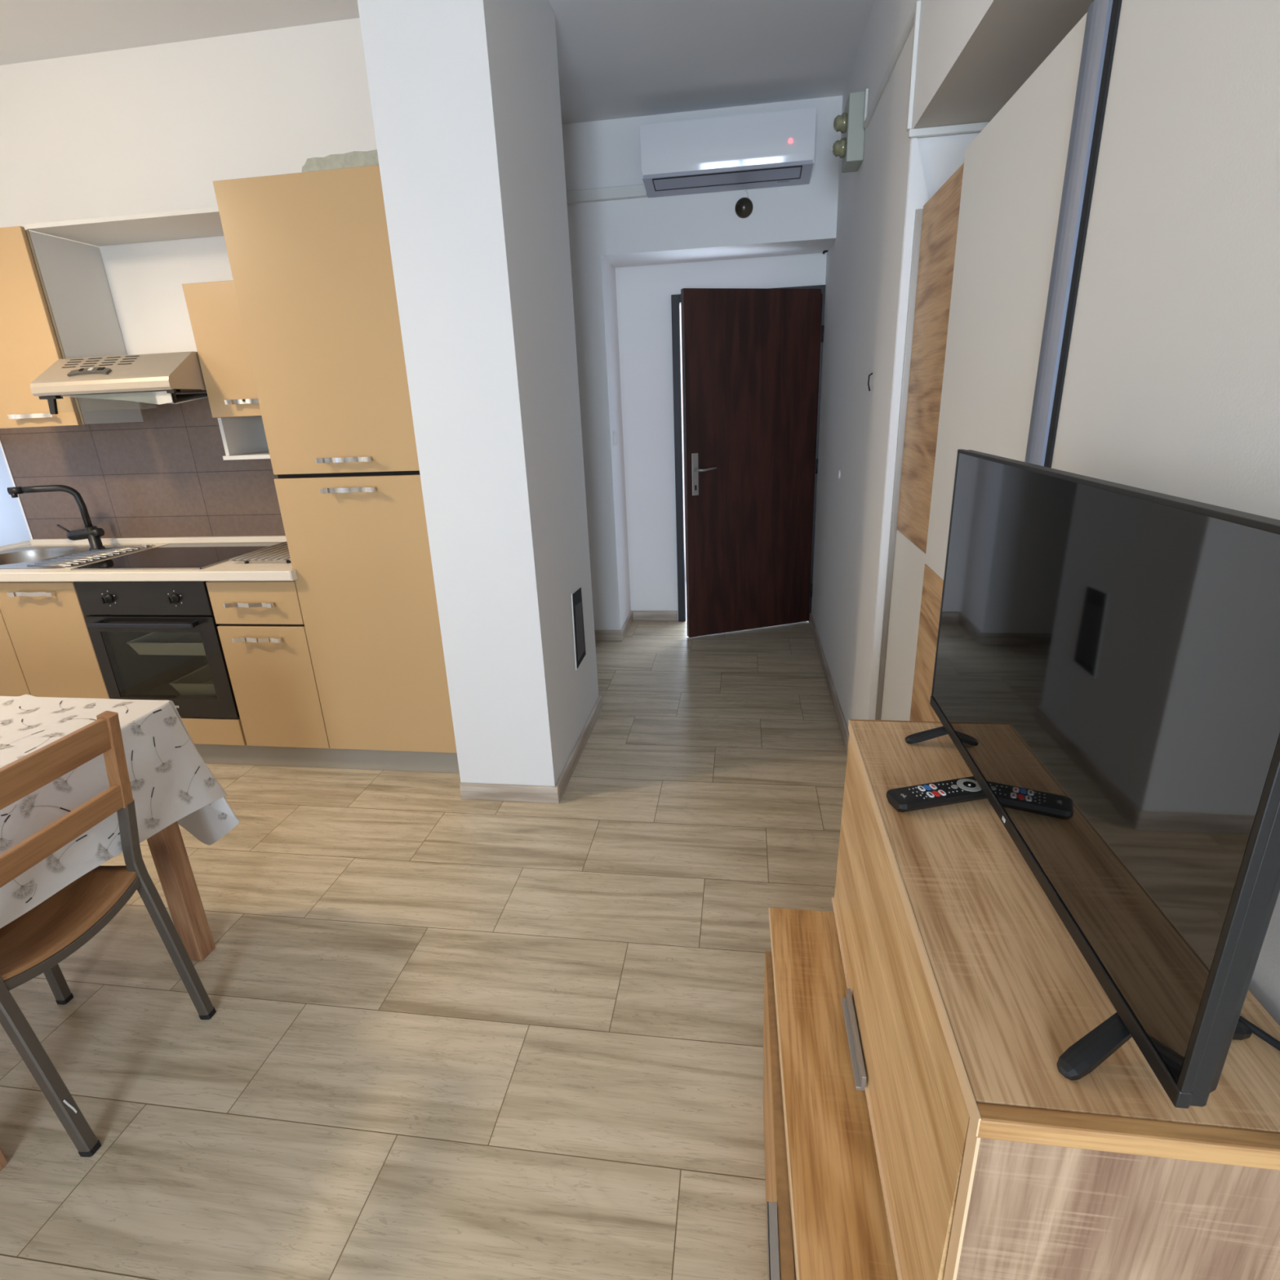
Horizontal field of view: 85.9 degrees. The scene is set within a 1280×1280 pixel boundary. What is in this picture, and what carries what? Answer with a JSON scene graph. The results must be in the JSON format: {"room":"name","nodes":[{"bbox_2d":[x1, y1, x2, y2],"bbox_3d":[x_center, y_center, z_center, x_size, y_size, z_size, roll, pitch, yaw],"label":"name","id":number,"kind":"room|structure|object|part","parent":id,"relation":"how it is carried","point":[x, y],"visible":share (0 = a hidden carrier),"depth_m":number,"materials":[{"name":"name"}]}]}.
{"room":"studio apartment","nodes":[
{"label":"studio apartment","id":0,"kind":"room"},
{"bbox_2d":[0,440,32,551],"bbox_3d":[-3.559,-0.023,0.612,0.200,2.815,5.750,1,19,8],"label":"wall","id":1,"kind":"structure","parent":0,"point":[1,446],"depth_m":3.35,"materials":[{"name":"white paint"}]},
{"bbox_2d":[0,446,31,548],"bbox_3d":[-3.218,-0.388,2.410,0.040,0.495,2.045,1,19,8],"label":"window","id":2,"kind":"structure","parent":1,"relation":"in","point":[14,531],"depth_m":3.33,"materials":[{"name":"white glass"}]},
{"bbox_2d":[0,17,378,355],"bbox_3d":[-1.832,-0.976,3.161,2.850,2.815,0.134,1,19,8],"label":"wall","id":3,"kind":"structure","parent":0,"point":[148,129],"depth_m":2.74,"materials":[{"name":"paint"}]},
{"bbox_2d":[0,226,143,428],"bbox_3d":[-2.504,-1.281,2.892,0.394,0.724,0.362,1,19,8],"label":"upper cabinet","id":4,"kind":"object","parent":3,"relation":"attached to","point":[56,303],"visible":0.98,"depth_m":2.80,"materials":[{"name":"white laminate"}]},
{"bbox_3d":[-2.507,-0.927,2.841,0.210,0.017,0.034,1,19,8],"label":"handle","id":5,"kind":"part","parent":4,"relation":"part of","materials":[{"name":"silver metal"}]},
{"bbox_3d":[-2.529,-1.236,2.764,0.383,0.724,0.018,1,19,8],"label":"door","id":6,"kind":"part","parent":4,"relation":"part of","materials":[{"name":"beige laminate"}]},
{"bbox_2d":[24,206,223,246],"bbox_3d":[-1.826,-1.621,2.692,1.000,0.016,0.316,1,19,8],"label":"shelf","id":7,"kind":"object","parent":4,"relation":"on","point":[204,222],"visible":0.64,"depth_m":2.65,"materials":[{"name":"white laminate"}]},
{"bbox_2d":[30,351,208,414],"bbox_3d":[-2.007,-1.050,2.813,0.598,0.211,0.484,1,19,8],"label":"extractor hood","id":8,"kind":"object","parent":3,"relation":"attached to","point":[174,378],"visible":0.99,"depth_m":2.62,"materials":[{"name":"metal"}]},
{"bbox_2d":[0,397,285,539],"bbox_3d":[-2.156,-0.768,3.211,1.797,0.695,0.008,1,19,8],"label":"backsplash","id":9,"kind":"structure","parent":3,"relation":"attached to","point":[166,474],"depth_m":3.24,"materials":[{"name":"brown tile"}]},
{"bbox_2d":[182,280,270,460],"bbox_3d":[-1.518,-1.083,2.808,0.418,0.648,0.354,1,19,8],"label":"upper cabinet","id":10,"kind":"object","parent":3,"relation":"attached to","point":[213,308],"visible":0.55,"depth_m":2.67,"materials":[{"name":"beige laminate"}]},
{"bbox_3d":[-1.528,-1.118,2.654,0.390,0.481,0.018,1,19,8],"label":"door","id":11,"kind":"part","parent":10,"relation":"part of","materials":[{"name":"beige laminate"}]},
{"bbox_3d":[-1.518,-0.934,2.689,0.210,0.017,0.034,1,19,8],"label":"handle","id":12,"kind":"part","parent":10,"relation":"part of","materials":[{"name":"silver metal"}]},
{"bbox_2d":[217,416,270,460],"bbox_3d":[-1.503,-0.868,2.921,0.418,0.166,0.280,1,19,8],"label":"open shelf","id":13,"kind":"object","parent":10,"relation":"attached to","point":[242,437],"depth_m":2.90,"materials":[{"name":"white laminate"}]},
{"bbox_2d":[0,618,847,1279],"bbox_3d":[-1.255,1.069,1.487,5.500,0.001,7.520,1,19,8],"label":"floor","id":14,"kind":"structure","parent":0,"point":[448,1037],"depth_m":1.72,"materials":[{"name":"beige tile"}]},
{"bbox_2d":[0,608,31,696],"bbox_3d":[-2.857,0.014,3.263,0.401,0.724,0.604,1,19,8],"label":"base cabinet","id":15,"kind":"object","parent":14,"relation":"on","point":[13,682],"visible":0.19,"depth_m":3.00,"materials":[{"name":"beige laminate"}]},
{"bbox_2d":[0,581,109,698],"bbox_3d":[-2.461,0.013,3.203,0.392,0.734,0.604,1,19,8],"label":"base cabinet","id":16,"kind":"object","parent":14,"relation":"on","point":[46,624],"visible":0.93,"depth_m":2.92,"materials":[{"name":"beige laminate"}]},
{"bbox_3d":[-2.500,-0.191,2.832,0.210,0.017,0.034,1,19,8],"label":"handle","id":17,"kind":"part","parent":16,"relation":"part of","materials":[{"name":"silver metal"}]},
{"bbox_2d":[0,535,297,582],"bbox_3d":[-2.178,-0.364,3.027,1.806,0.067,0.606,1,19,8],"label":"countertop","id":18,"kind":"structure","parent":16,"relation":"on","point":[228,571],"depth_m":2.76,"materials":[{"name":"beige laminate"}]},
{"bbox_2d":[7,484,105,550],"bbox_3d":[-2.656,-0.559,3.153,0.292,0.306,0.082,-11,21,-23],"label":"tap","id":19,"kind":"object","parent":18,"relation":"on","point":[93,533],"visible":1,"depth_m":3.17,"materials":[{"name":"black metal"}]},
{"bbox_3d":[-2.644,-0.588,3.125,0.212,0.231,0.034,-12,21,-27],"label":"spout","id":20,"kind":"part","parent":19,"relation":"part of","materials":[{"name":"black metal"}]},
{"bbox_3d":[-2.668,-0.515,3.186,0.051,0.050,0.010,-10,21,-22],"label":"lever","id":21,"kind":"part","parent":19,"relation":"part of","materials":[{"name":"black metal"}]},
{"bbox_2d":[0,544,155,568],"bbox_3d":[-2.680,-0.315,3.125,0.755,0.146,0.485,1,19,8],"label":"sink","id":22,"kind":"object","parent":18,"relation":"in","point":[33,557],"visible":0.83,"depth_m":3.18,"materials":[{"name":"metal"}]},
{"bbox_3d":[-2.810,-0.315,3.153,0.390,0.138,0.390,1,19,8],"label":"bowl","id":23,"kind":"part","parent":22,"relation":"part of","materials":[{"name":"metal"}]},
{"bbox_2d":[71,542,283,570],"bbox_3d":[-1.983,-0.369,2.991,0.589,0.006,0.523,1,19,8],"label":"cooktop","id":24,"kind":"object","parent":18,"relation":"in","point":[184,556],"visible":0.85,"depth_m":2.95,"materials":[{"name":"black glass"}]},
{"bbox_2d":[229,541,290,564],"bbox_3d":[-1.490,-0.379,2.936,0.275,0.022,0.400,1,19,8],"label":"drying rack","id":25,"kind":"object","parent":18,"relation":"on","point":[278,548],"visible":0.54,"depth_m":2.83,"materials":[{"name":"metal"}]},
{"bbox_2d":[0,821,215,1171],"bbox_3d":[-1.841,0.638,1.660,1.123,0.746,0.759,1,19,8],"label":"dining table","id":26,"kind":"object","parent":14,"relation":"on","point":[167,849],"visible":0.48,"depth_m":1.88,"materials":[{"name":"brown wood"}]},
{"bbox_3d":[-1.361,0.758,1.294,0.055,0.721,0.053,1,19,8],"label":"leg","id":27,"kind":"part","parent":26,"relation":"part of","materials":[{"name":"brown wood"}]},
{"bbox_2d":[0,694,239,928],"bbox_3d":[-1.813,0.510,1.625,1.185,0.509,0.911,1,19,8],"label":"tablecloth","id":28,"kind":"object","parent":26,"relation":"on","point":[171,782],"visible":0.79,"depth_m":1.69,"materials":[{"name":"white fabric"}]},
{"bbox_3d":[-1.276,0.560,1.855,0.055,0.721,0.053,1,19,8],"label":"leg","id":29,"kind":"part","parent":26,"relation":"part of","materials":[{"name":"brown wood"}]},
{"bbox_2d":[0,711,216,1157],"bbox_3d":[-1.374,0.616,1.499,0.481,0.860,0.378,1,19,8],"label":"dining chair","id":30,"kind":"object","parent":14,"relation":"on","point":[33,944],"visible":0.83,"depth_m":1.46,"materials":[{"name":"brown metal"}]},
{"bbox_3d":[-1.206,0.773,1.350,0.096,0.625,0.025,1,19,8],"label":"leg","id":31,"kind":"part","parent":30,"relation":"part of","materials":[{"name":"grey metal"}]},
{"bbox_3d":[-1.175,0.252,1.344,0.030,0.074,0.312,1,19,8],"label":"rail","id":32,"kind":"part","parent":30,"relation":"part of","materials":[{"name":"brown wood"}]},
{"bbox_3d":[-1.553,0.751,1.760,0.052,0.422,0.027,1,19,8],"label":"leg","id":33,"kind":"part","parent":30,"relation":"part of","materials":[{"name":"grey metal"}]},
{"bbox_3d":[-1.192,0.401,1.399,0.027,0.058,0.312,1,19,8],"label":"rail","id":34,"kind":"part","parent":30,"relation":"part of","materials":[{"name":"brown wood"}]},
{"bbox_3d":[-1.402,0.612,1.505,0.412,0.046,0.348,1,19,8],"label":"seat","id":35,"kind":"part","parent":30,"relation":"part of","materials":[{"name":"brown wood"}]},
{"bbox_3d":[-1.402,0.627,1.510,0.418,0.052,0.357,1,19,8],"label":"seat frame","id":36,"kind":"part","parent":30,"relation":"part of","materials":[{"name":"grey metal"}]},
{"bbox_3d":[-1.163,0.267,1.524,0.068,0.232,0.033,1,19,8],"label":"post","id":37,"kind":"part","parent":30,"relation":"part of","materials":[{"name":"brown wood"}]},
{"bbox_3d":[-1.158,0.661,1.667,0.096,0.625,0.025,1,19,8],"label":"leg","id":38,"kind":"part","parent":30,"relation":"part of","materials":[{"name":"grey metal"}]},
{"bbox_2d":[73,581,246,745],"bbox_3d":[-1.970,0.029,3.104,0.592,0.728,0.580,1,19,8],"label":"oven","id":39,"kind":"object","parent":14,"relation":"on","point":[119,613],"visible":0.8,"depth_m":2.87,"materials":[{"name":"black metal"}]},
{"bbox_3d":[-2.169,-0.164,2.788,0.040,0.040,0.033,1,19,8],"label":"knob","id":40,"kind":"part","parent":39,"relation":"part of","materials":[{"name":"black plastic"}]},
{"bbox_3d":[-2.017,-0.064,2.793,0.480,0.020,0.047,1,19,8],"label":"handle","id":41,"kind":"part","parent":39,"relation":"part of","materials":[{"name":"metal"}]},
{"bbox_3d":[-2.014,-0.173,2.797,0.592,0.141,0.033,1,19,8],"label":"control panel","id":42,"kind":"part","parent":39,"relation":"part of","materials":[{"name":"black metal"}]},
{"bbox_3d":[-2.002,0.112,2.894,0.592,0.448,0.032,1,19,8],"label":"door","id":43,"kind":"part","parent":39,"relation":"part of","materials":[{"name":"black glass"}]},
{"bbox_2d":[126,632,205,655],"bbox_3d":[-1.949,-0.019,3.089,0.446,0.064,0.376,1,19,8],"label":"baking tray","id":44,"kind":"object","parent":39,"relation":"in","point":[152,643],"visible":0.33,"depth_m":2.95,"materials":[{"name":"grey metal"}]},
{"bbox_3d":[-1.869,-0.162,2.744,0.040,0.040,0.033,1,19,8],"label":"knob","id":45,"kind":"part","parent":39,"relation":"part of","materials":[{"name":"black plastic"}]},
{"bbox_2d":[168,664,216,695],"bbox_3d":[-1.869,0.169,3.094,0.286,0.064,0.306,1,19,8],"label":"baking dish","id":46,"kind":"object","parent":39,"relation":"in","point":[199,682],"visible":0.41,"depth_m":2.99,"materials":[{"name":"grey metal"}]},
{"bbox_3d":[-1.991,0.392,2.987,0.585,0.122,0.018,1,19,8],"label":"filler panel","id":47,"kind":"part","parent":39,"relation":"part of","materials":[{"name":"beige laminate"}]},
{"bbox_2d":[205,580,329,748],"bbox_3d":[-1.478,0.022,3.057,0.388,0.734,0.604,1,19,8],"label":"base cabinet","id":48,"kind":"object","parent":14,"relation":"on","point":[261,629],"visible":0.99,"depth_m":2.80,"materials":[{"name":"beige laminate"}]},
{"bbox_3d":[-1.531,-0.139,2.703,0.210,0.017,0.034,1,19,8],"label":"handle","id":49,"kind":"part","parent":48,"relation":"part of","materials":[{"name":"silver metal"}]},
{"bbox_3d":[-1.524,-0.148,2.727,0.384,0.174,0.018,1,19,8],"label":"drawer","id":50,"kind":"part","parent":48,"relation":"part of","materials":[{"name":"beige laminate"}]},
{"bbox_3d":[-1.525,-0.002,2.750,0.210,0.017,0.034,1,19,8],"label":"handle","id":51,"kind":"part","parent":48,"relation":"part of","materials":[{"name":"silver metal"}]},
{"bbox_3d":[-1.513,0.108,2.826,0.386,0.723,0.002,1,19,8],"label":"frame","id":52,"kind":"part","parent":48,"relation":"part of","materials":[{"name":"beige wood"}]},
{"bbox_3d":[-1.510,0.199,2.847,0.384,0.539,0.018,1,19,8],"label":"door","id":53,"kind":"part","parent":48,"relation":"part of","materials":[{"name":"beige laminate"}]},
{"bbox_2d":[194,743,459,773],"bbox_3d":[-1.876,0.494,3.047,2.415,0.115,0.015,1,19,8],"label":"plinth","id":54,"kind":"object","parent":14,"relation":"on","point":[385,760],"visible":0.33,"depth_m":2.96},
{"bbox_2d":[213,164,456,752],"bbox_3d":[-1.006,-0.599,2.770,0.614,2.060,0.611,1,19,8],"label":"tall cabinet","id":55,"kind":"object","parent":14,"relation":"on","point":[309,254],"visible":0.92,"depth_m":2.45,"materials":[{"name":"beige laminate"}]},
{"bbox_3d":[-1.064,-1.047,2.341,0.610,0.930,0.018,1,19,8],"label":"door","id":56,"kind":"part","parent":55,"relation":"part of","materials":[{"name":"beige laminate"}]},
{"bbox_3d":[-1.053,-0.644,2.453,0.210,0.017,0.034,1,19,8],"label":"handle","id":57,"kind":"part","parent":55,"relation":"part of","materials":[{"name":"silver metal"}]},
{"bbox_3d":[-1.050,-0.543,2.488,0.210,0.017,0.034,1,19,8],"label":"handle","id":58,"kind":"part","parent":55,"relation":"part of","materials":[{"name":"silver metal"}]},
{"bbox_3d":[-1.038,-0.515,2.535,0.608,2.053,0.002,1,19,8],"label":"frame","id":59,"kind":"part","parent":55,"relation":"part of","materials":[{"name":"wood"}]},
{"bbox_3d":[-1.025,-0.068,2.679,0.614,1.114,0.018,1,19,8],"label":"door","id":60,"kind":"part","parent":55,"relation":"part of","materials":[{"name":"beige laminate"}]},
{"bbox_2d":[763,719,1279,1279],"bbox_3d":[0.400,0.694,0.990,0.438,0.900,0.785,1,19,8],"label":"sideboard","id":61,"kind":"object","parent":14,"relation":"on","point":[922,1122],"visible":0.94,"depth_m":0.69,"materials":[{"name":"brown wood"}]},
{"bbox_3d":[0.220,1.011,1.115,0.016,0.225,0.760,1,19,8],"label":"drawer","id":62,"kind":"part","parent":61,"relation":"part of","materials":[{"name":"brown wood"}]},
{"bbox_3d":[0.158,0.764,0.809,0.013,0.026,0.173,1,19,8],"label":"handle","id":63,"kind":"part","parent":61,"relation":"part of","materials":[{"name":"metal"}]},
{"bbox_3d":[0.202,0.805,1.005,0.021,0.228,0.686,1,19,8],"label":"drawer","id":64,"kind":"part","parent":61,"relation":"part of","materials":[{"name":"brown wood"}]},
{"bbox_3d":[0.325,0.604,1.048,0.014,0.026,0.157,1,19,8],"label":"handle","id":65,"kind":"part","parent":61,"relation":"part of","materials":[{"name":"metal"}]},
{"bbox_3d":[0.334,0.451,0.954,0.024,0.366,0.698,1,19,8],"label":"flap door","id":66,"kind":"part","parent":61,"relation":"part of","materials":[{"name":"brown wood"}]},
{"bbox_2d":[885,776,986,812],"bbox_3d":[0.430,0.215,0.963,0.168,0.019,0.042,-6,19,-11],"label":"remote control","id":67,"kind":"object","parent":61,"relation":"on","point":[913,797],"visible":0.95,"depth_m":0.95,"materials":[{"name":"black plastic"}]},
{"bbox_2d":[904,448,1279,1108],"bbox_3d":[0.487,0.045,0.774,0.209,0.457,0.720,1,19,8],"label":"television","id":68,"kind":"object","parent":61,"relation":"on","point":[1106,675],"visible":1,"depth_m":0.57,"materials":[{"name":"black plastic"}]},
{"bbox_3d":[0.515,0.288,0.584,0.043,0.120,0.216,-11,21,-24],"label":"power cord","id":69,"kind":"part","parent":68,"relation":"part of","materials":[{"name":"black plastic"}]},
{"bbox_3d":[0.430,0.797,0.676,0.282,0.850,0.016,1,19,8],"label":"panel","id":70,"kind":"part","parent":61,"relation":"part of","materials":[{"name":"brown wood"}]},
{"bbox_2d":[875,0,1279,1026],"bbox_3d":[0.915,0.072,1.028,0.570,1.970,2.632,1,19,8],"label":"wardrobe","id":71,"kind":"object","parent":14,"relation":"on","point":[1095,286],"visible":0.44,"depth_m":0.93,"materials":[{"name":"white laminate"}]},
{"bbox_3d":[0.829,0.199,2.151,0.003,0.984,0.622,1,19,8],"label":"panel","id":72,"kind":"part","parent":71,"relation":"part of","materials":[{"name":"white laminate"}]},
{"bbox_3d":[0.738,0.356,1.717,0.003,0.979,0.582,1,19,8],"label":"panel","id":73,"kind":"part","parent":71,"relation":"part of","materials":[{"name":"brown wood"}]},
{"bbox_3d":[0.791,-0.707,1.838,0.003,0.931,0.622,1,19,8],"label":"panel","id":74,"kind":"part","parent":71,"relation":"part of","materials":[{"name":"brown wood"}]},
{"bbox_3d":[0.700,-0.550,1.404,0.003,0.936,0.582,1,19,8],"label":"panel","id":75,"kind":"part","parent":71,"relation":"part of","materials":[{"name":"white laminate"}]},
{"bbox_3d":[0.578,0.254,0.528,0.016,1.960,1.482,1,19,8],"label":"door","id":76,"kind":"part","parent":71,"relation":"part of","materials":[{"name":"white laminate"}]},
{"bbox_2d":[0,0,873,124],"bbox_3d":[-1.350,-1.707,0.675,5.500,0.150,7.800,1,19,8],"label":"ceiling","id":77,"kind":"structure","parent":0,"point":[617,59],"depth_m":2.68,"materials":[{"name":"paint"}]},
{"bbox_2d":[357,0,598,786],"bbox_3d":[-0.502,-0.845,2.622,0.389,2.815,0.851,1,19,8],"label":"wall pillar","id":78,"kind":"structure","parent":0,"point":[464,95],"depth_m":2.26,"materials":[{"name":"paint"}]},
{"bbox_2d":[459,782,559,803],"bbox_3d":[-0.507,0.593,2.665,0.394,0.070,0.013,1,19,8],"label":"baseboard","id":79,"kind":"structure","parent":78,"relation":"attached to","point":[472,791],"depth_m":2.66,"materials":[{"name":"tile"}]},
{"bbox_3d":[-0.268,-0.056,2.971,0.004,0.334,0.174,1,19,8],"label":"vent frame","id":80,"kind":"part","parent":78,"relation":"part of","materials":[{"name":"white plastic"}]},
{"bbox_2d":[555,695,602,801],"bbox_3d":[-0.257,0.452,3.043,0.013,0.070,0.856,1,19,8],"label":"baseboard","id":81,"kind":"structure","parent":78,"relation":"attached to","point":[574,757],"depth_m":2.96,"materials":[{"name":"tile"}]},
{"bbox_2d":[680,303,685,571],"bbox_3d":[-0.144,-1.815,5.562,1.250,2.700,0.100,1,19,8],"label":"wall","id":82,"kind":"structure","parent":0,"point":[680,304],"depth_m":5.50,"materials":[{"name":"white paint"}]},
{"bbox_2d":[685,582,686,615],"bbox_3d":[0.823,-0.404,5.527,3.200,0.020,1.580,1,19,8],"label":"floor","id":83,"kind":"structure","parent":0,"point":[686,583],"depth_m":5.29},
{"bbox_2d":[561,95,842,630],"bbox_3d":[-0.083,-1.429,4.262,2.360,2.815,0.625,1,19,8],"label":"wall","id":84,"kind":"structure","parent":0,"point":[603,153],"depth_m":3.65,"materials":[{"name":"white paint"}]},
{"bbox_2d":[566,183,647,204],"bbox_3d":[-0.597,-2.340,3.662,1.282,0.053,0.038,1,19,8],"label":"pipe trunking","id":85,"kind":"object","parent":84,"relation":"attached to","point":[635,191],"visible":0.2,"depth_m":3.58,"materials":[{"name":"white plastic"}]},
{"bbox_2d":[594,630,622,640],"bbox_3d":[-0.623,-0.034,4.492,1.030,0.070,0.012,1,19,8],"label":"baseboard","id":86,"kind":"structure","parent":84,"relation":"attached to","point":[600,635],"depth_m":4.42,"materials":[{"name":"tile"}]},
{"bbox_2d":[613,431,617,445],"bbox_3d":[-0.146,-1.220,4.151,0.014,0.082,0.082,1,19,8],"label":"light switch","id":87,"kind":"object","parent":84,"relation":"attached to","point":[615,433],"visible":1,"depth_m":4.12,"materials":[{"name":"white plastic"}]},
{"bbox_2d":[621,610,632,639],"bbox_3d":[-0.086,-0.102,4.627,0.012,0.070,0.434,1,19,8],"label":"baseboard","id":88,"kind":"structure","parent":84,"relation":"attached to","point":[628,622],"depth_m":4.60,"materials":[{"name":"tile"}]},
{"bbox_2d":[612,248,828,620],"bbox_3d":[0.495,-1.469,4.307,1.232,2.815,0.350,1,19,8],"label":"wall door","id":89,"kind":"structure","parent":84,"relation":"in","point":[644,290],"depth_m":4.30,"materials":[{"name":"white paint"}]},
{"bbox_2d":[632,610,677,620],"bbox_3d":[0.105,-0.170,4.800,0.314,0.070,0.011,1,19,8],"label":"baseboard","id":90,"kind":"structure","parent":89,"relation":"attached to","point":[637,615],"depth_m":4.79,"materials":[{"name":"tile"}]},
{"bbox_2d":[640,106,816,197],"bbox_3d":[0.429,-2.398,3.394,0.829,0.263,0.210,1,19,8],"label":"air conditioner","id":91,"kind":"object","parent":84,"relation":"attached to","point":[776,148],"visible":1,"depth_m":3.31,"materials":[{"name":"grey plastic"}]},
{"bbox_2d":[734,189,752,218],"bbox_3d":[0.533,-2.253,3.521,0.092,0.153,0.041,1,19,8],"label":"bell","id":92,"kind":"object","parent":84,"relation":"attached to","point":[744,206],"visible":0.98,"depth_m":3.52,"materials":[{"name":"brown metal"}]},
{"bbox_2d":[671,284,825,622],"bbox_3d":[0.674,-1.101,4.399,0.896,2.045,0.070,1,19,8],"label":"door frame","id":93,"kind":"structure","parent":84,"relation":"attached to","point":[675,299],"depth_m":4.35,"materials":[{"name":"brown wood"}]},
{"bbox_2d":[680,288,824,637],"bbox_3d":[0.697,-1.022,4.189,0.875,2.020,0.100,-8,20,-15],"label":"door","id":94,"kind":"structure","parent":84,"relation":"in","point":[750,357],"depth_m":4.16,"materials":[{"name":"wood"}]},
{"bbox_3d":[0.329,-0.986,4.091,0.040,0.245,0.005,-8,20,-15],"label":"handle plate","id":95,"kind":"part","parent":94,"relation":"part of","materials":[{"name":"metal"}]},
{"bbox_3d":[0.388,-1.010,4.067,0.127,0.023,0.053,-6,19,-11],"label":"lever","id":96,"kind":"part","parent":94,"relation":"part of","materials":[{"name":"metal"}]},
{"bbox_2d":[811,0,980,731],"bbox_3d":[1.377,-1.129,3.217,0.840,2.815,2.360,1,19,8],"label":"wall","id":97,"kind":"structure","parent":0,"point":[864,261],"depth_m":2.68,"materials":[{"name":"white paint"}]},
{"bbox_2d":[808,613,848,752],"bbox_3d":[0.993,0.200,3.620,0.012,0.070,2.130,1,19,8],"label":"baseboard","id":98,"kind":"structure","parent":97,"relation":"attached to","point":[844,731],"depth_m":3.48,"materials":[{"name":"tile"}]},
{"bbox_2d":[837,470,840,479],"bbox_3d":[0.959,-0.799,3.315,0.009,0.044,0.044,1,19,8],"label":"cable cover","id":99,"kind":"object","parent":97,"relation":"attached to","point":[839,471],"visible":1,"depth_m":3.30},
{"bbox_2d":[831,91,865,173],"bbox_3d":[0.836,-2.040,2.772,0.116,0.228,0.155,1,19,8],"label":"box","id":100,"kind":"object","parent":97,"relation":"attached to","point":[850,148],"visible":0.99,"depth_m":2.72,"materials":[{"name":"grey plastic"}]},
{"bbox_2d":[867,372,872,391],"bbox_3d":[0.838,-0.939,2.500,0.017,0.063,0.013,-16,23,-34],"label":"stub","id":101,"kind":"object","parent":97,"relation":"attached to","point":[869,375],"visible":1,"depth_m":2.50,"materials":[{"name":"black plastic"}]},
{"bbox_2d":[867,137,928,719],"bbox_3d":[0.839,-0.431,2.276,0.062,2.112,0.008,1,19,8],"label":"trim","id":102,"kind":"structure","parent":97,"relation":"attached to","point":[917,193],"depth_m":2.15,"materials":[{"name":"white paint"}]},
{"bbox_2d":[863,0,989,138],"bbox_3d":[0.913,-1.760,2.268,0.212,0.427,0.919,1,19,8],"label":"trim","id":103,"kind":"structure","parent":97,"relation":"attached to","point":[914,19],"depth_m":1.91,"materials":[{"name":"white plastic"}]},
{"bbox_2d":[911,0,1094,128],"bbox_3d":[0.691,-0.932,-0.545,0.590,0.678,4.990,1,19,8],"label":"beam","id":104,"kind":"structure","parent":0,"point":[974,55],"depth_m":1.57,"materials":[{"name":"white paint"}]}
]}

